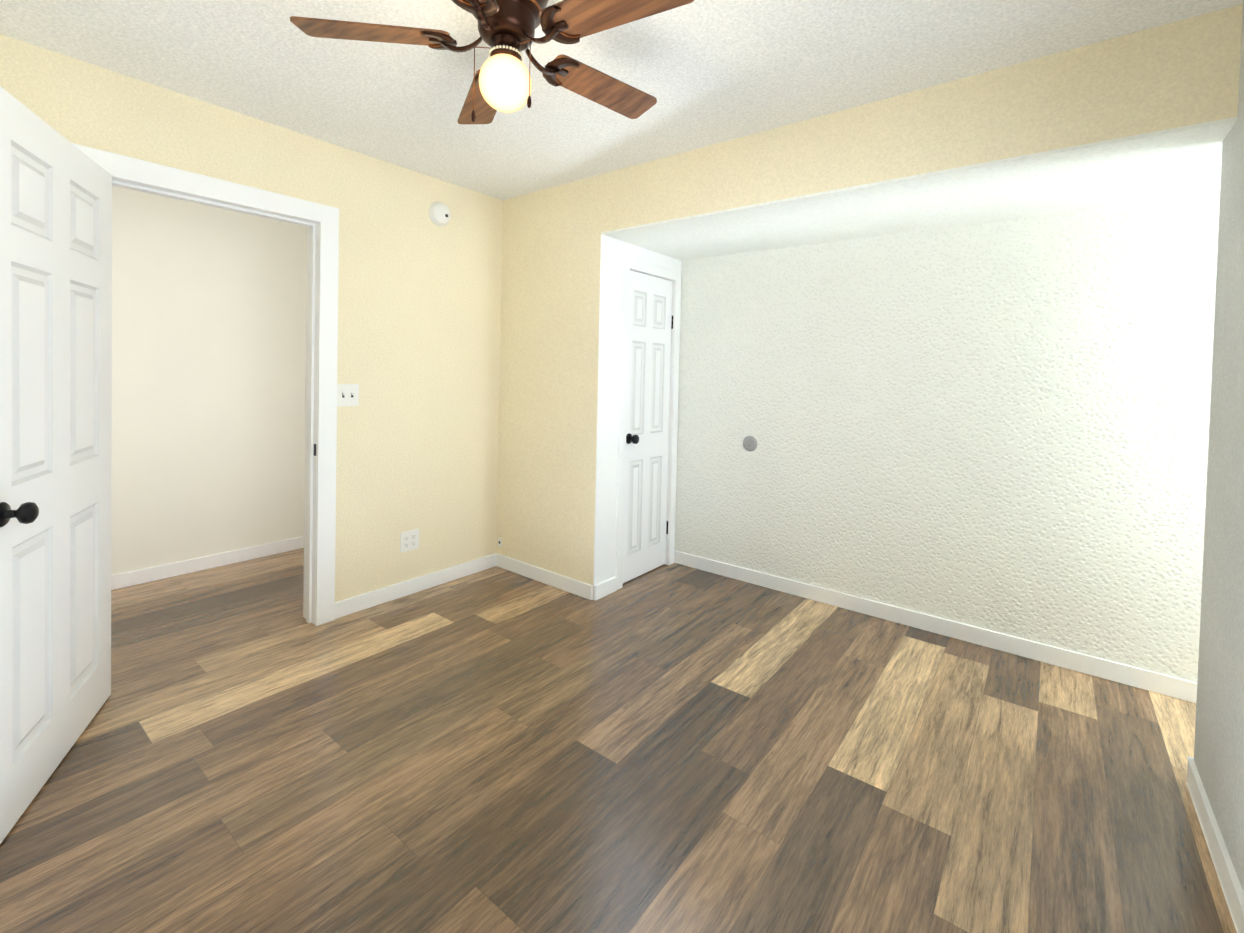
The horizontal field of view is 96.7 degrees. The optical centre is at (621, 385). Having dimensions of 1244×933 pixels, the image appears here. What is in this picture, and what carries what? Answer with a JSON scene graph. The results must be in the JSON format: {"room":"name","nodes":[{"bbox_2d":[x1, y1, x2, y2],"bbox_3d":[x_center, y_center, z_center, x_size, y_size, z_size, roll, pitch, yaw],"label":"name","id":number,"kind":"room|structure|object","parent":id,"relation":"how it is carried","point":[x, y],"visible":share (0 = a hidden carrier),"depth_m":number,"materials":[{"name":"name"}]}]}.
{"room":"empty bedroom","nodes":[
{"label":"empty bedroom","id":0,"kind":"room"},
{"bbox_2d":[111,186,306,574],"bbox_3d":[-2.462,-0.049,3.829,0.120,2.440,3.770,2,2,38],"label":"wall","id":1,"kind":"structure","parent":0,"point":[208,377],"depth_m":3.49,"materials":[{"name":"paint"}]},
{"bbox_2d":[111,536,303,589],"bbox_3d":[-2.425,1.130,3.831,0.012,0.085,3.810,2,2,38],"label":"baseboard","id":2,"kind":"structure","parent":1,"relation":"attached to","point":[136,577],"depth_m":3.51,"materials":[{"name":"white wood"}]},
{"bbox_2d":[0,34,502,601],"bbox_3d":[-1.459,-0.007,2.970,0.120,2.440,3.890,2,2,38],"label":"wall","id":3,"kind":"structure","parent":0,"point":[418,334],"depth_m":3.05,"materials":[{"name":"beige paint"}]},
{"bbox_2d":[0,86,111,843],"bbox_3d":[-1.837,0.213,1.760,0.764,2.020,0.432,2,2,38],"label":"hall door","id":4,"kind":"structure","parent":3,"relation":"in","point":[55,397],"depth_m":1.72,"materials":[{"name":"white wood"}]},
{"bbox_2d":[72,143,338,625],"bbox_3d":[-1.829,0.155,2.505,0.156,2.122,0.980,2,2,38],"label":"door frame","id":5,"kind":"structure","parent":3,"relation":"attached to","point":[320,222],"depth_m":2.79,"materials":[{"name":"white wood"}]},
{"bbox_2d":[337,384,358,406],"bbox_3d":[-1.433,0.050,2.893,0.019,0.116,0.118,2,2,38],"label":"switch plate","id":6,"kind":"object","parent":3,"relation":"attached to","point":[347,394],"visible":1,"depth_m":2.90,"materials":[{"name":"white plastic"}]},
{"bbox_2d":[400,529,419,552],"bbox_3d":[-1.229,0.898,3.208,0.008,0.116,0.118,2,2,38],"label":"electrical outlet plate","id":7,"kind":"object","parent":3,"relation":"attached to","point":[409,540],"visible":1,"depth_m":3.20,"materials":[{"name":"white plastic"}]},
{"bbox_2d":[335,554,494,618],"bbox_3d":[-1.170,1.170,3.298,0.015,0.085,1.073,2,2,38],"label":"baseboard","id":8,"kind":"structure","parent":3,"relation":"attached to","point":[351,605],"depth_m":3.21,"materials":[{"name":"white wood"}]},
{"bbox_2d":[428,202,450,225],"bbox_3d":[-1.073,-1.021,3.280,0.043,0.140,0.140,2,2,38],"label":"smoke detector","id":9,"kind":"object","parent":3,"relation":"attached to","point":[439,213],"visible":1,"depth_m":3.26,"materials":[{"name":"white plastic"}]},
{"bbox_2d":[497,174,601,584],"bbox_3d":[-0.442,0.005,3.478,0.860,2.440,0.120,2,2,38],"label":"wall","id":10,"kind":"structure","parent":0,"point":[550,302],"depth_m":3.40,"materials":[{"name":"beige paint"}]},
{"bbox_2d":[498,538,501,546],"bbox_3d":[-0.817,1.047,3.694,0.034,0.056,0.007,2,2,38],"label":"socket","id":11,"kind":"object","parent":10,"relation":"attached to","point":[499,542],"visible":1,"depth_m":3.69,"materials":[{"name":"white plastic"}]},
{"bbox_2d":[495,553,592,599],"bbox_3d":[-0.497,1.182,3.444,0.830,0.085,0.015,2,2,38],"label":"baseboard","id":12,"kind":"structure","parent":10,"relation":"attached to","point":[576,587],"depth_m":3.42,"materials":[{"name":"white wood"}]},
{"bbox_2d":[0,548,1236,932],"bbox_3d":[-0.029,1.301,1.861,6.460,0.060,3.890,2,2,38],"label":"floor","id":13,"kind":"structure","parent":0,"point":[674,748],"depth_m":1.80,"materials":[{"name":"wood"}]},
{"bbox_2d":[0,0,1243,199],"bbox_3d":[-0.502,-1.243,2.409,4.880,0.100,4.190,2,2,38],"label":"ceiling","id":14,"kind":"structure","parent":0,"point":[704,73],"depth_m":2.02,"materials":[{"name":"white paint"}]},
{"bbox_2d":[290,0,693,123],"bbox_3d":[-0.301,-0.958,1.572,1.077,0.425,1.082,2,2,38],"label":"ceiling fan","id":15,"kind":"object","parent":14,"relation":"hanging from","point":[501,82],"visible":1,"depth_m":1.53,"materials":[{"name":"brown wood"}]},
{"bbox_2d":[601,117,1236,260],"bbox_3d":[1.774,-0.819,2.291,4.280,0.040,0.980,2,2,38],"label":"ceiling","id":16,"kind":"structure","parent":0,"point":[1178,162],"depth_m":2.36,"materials":[{"name":"white paint"}]},
{"bbox_2d":[601,4,1242,231],"bbox_3d":[0.937,-0.996,2.397,2.580,0.328,0.120,2,2,38],"label":"header beam","id":17,"kind":"structure","parent":0,"point":[1182,73],"depth_m":2.05,"materials":[{"name":"beige paint"}]},
{"bbox_2d":[675,193,1219,682],"bbox_3d":[1.726,0.067,2.877,5.020,2.440,0.120,2,2,38],"label":"wall","id":18,"kind":"structure","parent":0,"point":[999,427],"depth_m":2.76,"materials":[{"name":"white paint"}]},
{"bbox_2d":[743,436,757,450],"bbox_3d":[0.811,0.368,3.510,0.100,0.100,0.010,2,2,38],"label":"outlet cover","id":19,"kind":"object","parent":18,"relation":"attached to","point":[750,443],"visible":1,"depth_m":3.50,"materials":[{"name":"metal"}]},
{"bbox_2d":[674,551,1196,702],"bbox_3d":[1.951,1.256,2.625,4.040,0.085,0.012,2,2,38],"label":"baseboard","id":20,"kind":"structure","parent":18,"relation":"attached to","point":[1185,690],"depth_m":2.78,"materials":[{"name":"white wood"}]},
{"bbox_2d":[1194,2,1243,891],"bbox_3d":[1.007,0.103,0.541,0.120,2.440,3.090,2,2,38],"label":"wall","id":21,"kind":"structure","parent":0,"point":[1219,746],"depth_m":1.60,"materials":[{"name":"paint"}]},
{"bbox_2d":[1186,756,1243,932],"bbox_3d":[0.977,1.278,0.670,0.018,0.085,2.955,2,2,38],"label":"baseboard","id":22,"kind":"structure","parent":21,"relation":"attached to","point":[1233,892],"depth_m":1.51,"materials":[{"name":"white wood"}]},
{"bbox_3d":[0.147,0.185,3.640,0.120,2.100,0.860,2,2,38],"label":"wall","id":23,"kind":"structure","parent":0,"visible":0},
{"bbox_2d":[593,234,681,600],"bbox_3d":[0.081,0.185,3.540,0.140,2.104,0.859,2,2,38],"label":"trim","id":24,"kind":"structure","parent":23,"relation":"attached to","point":[620,259],"depth_m":3.30,"materials":[{"name":"white"}]},
{"bbox_2d":[623,270,672,582],"bbox_3d":[0.152,0.259,3.601,0.177,1.938,0.530,2,2,38],"label":"closet door","id":25,"kind":"structure","parent":23,"relation":"in","point":[647,418],"depth_m":3.59,"materials":[{"name":"white wood"}]}
]}

